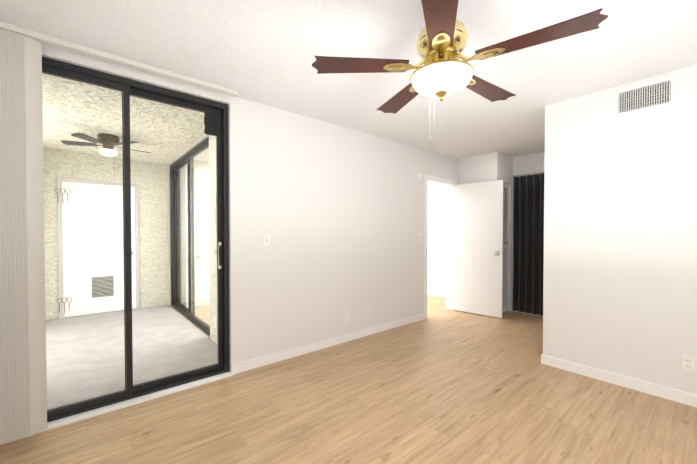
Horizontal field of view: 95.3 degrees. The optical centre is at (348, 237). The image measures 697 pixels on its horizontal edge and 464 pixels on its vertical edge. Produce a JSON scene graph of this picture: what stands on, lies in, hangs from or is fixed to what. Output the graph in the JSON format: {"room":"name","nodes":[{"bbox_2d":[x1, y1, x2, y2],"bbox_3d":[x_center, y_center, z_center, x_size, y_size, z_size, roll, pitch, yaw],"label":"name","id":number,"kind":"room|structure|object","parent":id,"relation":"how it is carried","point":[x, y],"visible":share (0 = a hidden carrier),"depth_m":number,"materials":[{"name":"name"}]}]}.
{"room":"empty bedroom","nodes":[
{"label":"empty bedroom","id":0,"kind":"room"},
{"bbox_2d":[43,150,167,319],"bbox_3d":[-3.771,-0.051,5.018,1.940,2.450,0.150,-1,1,-40],"label":"wall","id":1,"kind":"structure","parent":0,"point":[146,214],"depth_m":5.17,"materials":[{"name":"beige paint"}]},
{"bbox_2d":[57,178,138,318],"bbox_3d":[-3.784,0.151,4.858,0.970,2.028,0.082,-1,1,-40],"label":"patio door","id":2,"kind":"structure","parent":1,"relation":"in","point":[85,286],"depth_m":4.82,"materials":[{"name":"white"}]},
{"bbox_2d":[42,73,205,164],"bbox_3d":[-2.777,-1.291,3.711,2.090,0.130,3.400,-1,1,-40],"label":"ceiling","id":3,"kind":"structure","parent":0,"point":[114,100],"depth_m":3.34,"materials":[{"name":"beige paint"}]},
{"bbox_2d":[61,133,149,156],"bbox_3d":[-2.905,-0.983,3.860,0.889,0.490,0.879,-1,1,-40],"label":"patio ceiling fan","id":4,"kind":"object","parent":3,"relation":"hanging from","point":[103,139],"depth_m":3.75,"materials":[{"name":"gold metal"}]},
{"bbox_2d":[46,304,217,409],"bbox_3d":[-2.740,1.189,3.683,1.760,0.012,3.250,-1,1,-40],"label":"floor","id":5,"kind":"structure","parent":0,"point":[71,389],"depth_m":3.31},
{"bbox_2d":[167,134,217,343],"bbox_3d":[-2.000,-0.025,4.291,0.180,2.420,3.250,-1,1,-40],"label":"wall","id":6,"kind":"structure","parent":0,"point":[212,231],"depth_m":3.66,"materials":[{"name":"beige paint"}]},
{"bbox_2d":[170,137,209,335],"bbox_3d":[-2.289,-0.019,4.617,0.100,2.398,2.236,-1,1,-40],"label":"sliding patio door","id":7,"kind":"structure","parent":6,"relation":"in","point":[178,164],"depth_m":4.61,"materials":[{"name":"black metal"}]},
{"bbox_2d":[179,161,208,306],"bbox_3d":[-1.290,-0.079,6.808,4.160,2.450,0.630,-1,1,-40],"label":"wall","id":8,"kind":"structure","parent":0,"point":[203,182],"depth_m":5.35,"materials":[{"name":"white paint"}]},
{"bbox_2d":[191,185,209,306],"bbox_3d":[-2.263,0.135,5.516,0.880,2.038,0.086,-1,1,-40],"label":"door","id":9,"kind":"structure","parent":8,"relation":"in","point":[202,242],"depth_m":5.37,"materials":[{"name":"white"}]},
{"bbox_2d":[41,43,458,372],"bbox_3d":[-0.191,-0.029,3.596,5.200,2.450,0.150,-1,1,-40],"label":"wall","id":10,"kind":"structure","parent":0,"point":[335,212],"depth_m":3.33,"materials":[{"name":"white paint"}]},
{"bbox_2d":[38,56,232,432],"bbox_3d":[-1.610,0.026,2.361,1.432,2.378,0.170,-1,1,-40],"label":"sliding door","id":11,"kind":"structure","parent":10,"relation":"in","point":[216,125],"depth_m":2.41,"materials":[{"name":"black metal"}]},
{"bbox_2d":[263,234,269,245],"bbox_3d":[-0.770,0.021,2.997,0.070,0.116,0.016,-1,1,-40],"label":"light switch","id":12,"kind":"object","parent":10,"relation":"attached to","point":[266,239],"visible":1,"depth_m":3.00,"materials":[{"name":"white plastic"}]},
{"bbox_2d":[232,313,424,374],"bbox_3d":[0.037,1.152,3.702,2.790,0.085,0.012,-1,1,-40],"label":"baseboard","id":13,"kind":"structure","parent":10,"relation":"attached to","point":[272,358],"depth_m":3.38,"materials":[{"name":"white wood"}]},
{"bbox_2d":[344,311,348,321],"bbox_3d":[-0.021,0.905,3.651,0.070,0.116,0.009,-1,1,-40],"label":"electrical outlet","id":14,"kind":"object","parent":10,"relation":"attached to","point":[346,315],"visible":1,"depth_m":3.65,"materials":[{"name":"white plastic"}]},
{"bbox_2d":[365,307,369,317],"bbox_3d":[0.234,0.912,3.867,0.070,0.116,0.009,-1,1,-40],"label":"electrical outlet","id":15,"kind":"object","parent":10,"relation":"attached to","point":[367,312],"visible":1,"depth_m":3.86,"materials":[{"name":"white plastic"}]},
{"bbox_2d":[416,173,421,179],"bbox_3d":[0.999,-0.865,4.473,0.104,0.104,0.032,-1,1,-40],"label":"smoke detector","id":16,"kind":"object","parent":10,"relation":"attached to","point":[418,176],"visible":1,"depth_m":4.45,"materials":[{"name":"white plastic"}]},
{"bbox_2d":[424,175,457,318],"bbox_3d":[1.382,0.133,4.928,0.870,2.085,0.169,-1,1,-40],"label":"door frame","id":17,"kind":"structure","parent":10,"relation":"attached to","point":[449,184],"depth_m":5.13,"materials":[{"name":"white wood"}]},
{"bbox_2d":[0,294,696,463],"bbox_3d":[0.072,1.257,3.538,6.500,0.120,7.650,-1,1,-40],"label":"floor","id":18,"kind":"structure","parent":0,"point":[441,384],"depth_m":2.17,"materials":[{"name":"brown wood"}]},
{"bbox_2d":[0,0,696,162],"bbox_3d":[0.170,-1.304,3.568,6.100,0.100,7.430,-1,1,-40],"label":"ceiling","id":19,"kind":"structure","parent":0,"point":[265,52],"depth_m":2.08,"materials":[{"name":"white paint"}]},
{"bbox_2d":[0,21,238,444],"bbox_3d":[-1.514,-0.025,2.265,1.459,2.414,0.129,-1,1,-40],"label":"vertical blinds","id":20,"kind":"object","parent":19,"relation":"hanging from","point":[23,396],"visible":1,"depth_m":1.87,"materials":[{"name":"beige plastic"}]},
{"bbox_2d":[312,0,607,150],"bbox_3d":[0.511,-0.853,1.645,1.238,0.740,1.264,-1,1,-40],"label":"ceiling fan","id":21,"kind":"object","parent":19,"relation":"hanging from","point":[442,72],"visible":1,"depth_m":1.53,"materials":[{"name":"brown wood"}]},
{"bbox_2d":[427,183,445,292],"bbox_3d":[1.350,-0.079,6.819,0.120,2.450,2.770,-1,1,-40],"label":"wall","id":22,"kind":"structure","parent":0,"point":[436,232],"depth_m":6.26,"materials":[{"name":"white paint"}]},
{"bbox_2d":[427,290,445,297],"bbox_3d":[1.306,1.104,6.787,0.012,0.085,2.750,-1,1,-40],"label":"baseboard","id":23,"kind":"structure","parent":22,"relation":"attached to","point":[434,293],"depth_m":6.27,"materials":[{"name":"white wood"}]},
{"bbox_2d":[459,152,512,310],"bbox_3d":[2.156,-0.053,5.181,0.530,2.450,0.770,-1,1,-40],"label":"wall","id":24,"kind":"structure","parent":0,"point":[494,166],"depth_m":4.95,"materials":[{"name":"white paint"}]},
{"bbox_2d":[453,180,503,317],"bbox_3d":[1.982,0.165,4.870,0.186,2.000,0.750,-1,1,-40],"label":"hall door","id":25,"kind":"structure","parent":24,"relation":"in","point":[478,249],"depth_m":4.81,"materials":[{"name":"white wood"}]},
{"bbox_2d":[503,182,509,312],"bbox_3d":[2.401,0.157,4.910,0.384,2.013,0.050,-1,1,-40],"label":"louvered door","id":26,"kind":"structure","parent":24,"relation":"in","point":[506,234],"depth_m":4.98,"materials":[{"name":"white wood"}]},
{"bbox_2d":[510,306,542,316],"bbox_3d":[2.928,1.137,4.668,0.040,0.085,1.040,-1,1,-40],"label":"baseboard","id":27,"kind":"structure","parent":24,"relation":"attached to","point":[510,306],"depth_m":4.91,"materials":[{"name":"white"}]},
{"bbox_2d":[503,152,544,305],"bbox_3d":[2.796,-0.051,5.022,0.240,2.450,1.840,-1,1,-40],"label":"wall","id":28,"kind":"structure","parent":0,"point":[529,163],"depth_m":4.91,"materials":[{"name":"white paint"}]},
{"bbox_2d":[512,172,543,315],"bbox_3d":[2.897,0.092,4.658,0.080,2.115,0.956,-1,1,-40],"label":"curtain","id":29,"kind":"object","parent":28,"relation":"attached to","point":[528,228],"visible":0.56,"depth_m":4.81,"materials":[{"name":"black fabric"}]},
{"bbox_2d":[543,102,559,357],"bbox_3d":[2.709,-0.030,3.664,2.130,2.450,0.120,-1,1,-40],"label":"wall","id":30,"kind":"structure","parent":0,"point":[551,218],"depth_m":2.97,"materials":[{"name":"white paint"}]},
{"bbox_2d":[557,65,696,394],"bbox_3d":[2.603,-0.008,2.236,0.120,2.450,1.920,-1,1,-40],"label":"wall","id":31,"kind":"structure","parent":0,"point":[627,263],"depth_m":2.55,"materials":[{"name":"white paint"}]},
{"bbox_2d":[541,353,696,407],"bbox_3d":[2.500,1.175,2.273,0.012,0.085,2.022,-1,1,-40],"label":"baseboard","id":32,"kind":"structure","parent":31,"relation":"attached to","point":[686,398],"depth_m":2.57,"materials":[{"name":"white wood"}]},
{"bbox_2d":[615,76,675,117],"bbox_3d":[2.296,-1.089,2.470,0.022,0.215,0.350,-1,1,-40],"label":"air vent","id":33,"kind":"object","parent":31,"relation":"in","point":[656,94],"visible":1,"depth_m":2.46,"materials":[{"name":"white metal"}]},
{"bbox_2d":[681,354,694,372],"bbox_3d":[2.469,0.916,2.308,0.009,0.116,0.070,-1,1,-40],"label":"outlet","id":34,"kind":"object","parent":31,"relation":"attached to","point":[687,363],"visible":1,"depth_m":2.31,"materials":[{"name":"white plastic"}]}
]}

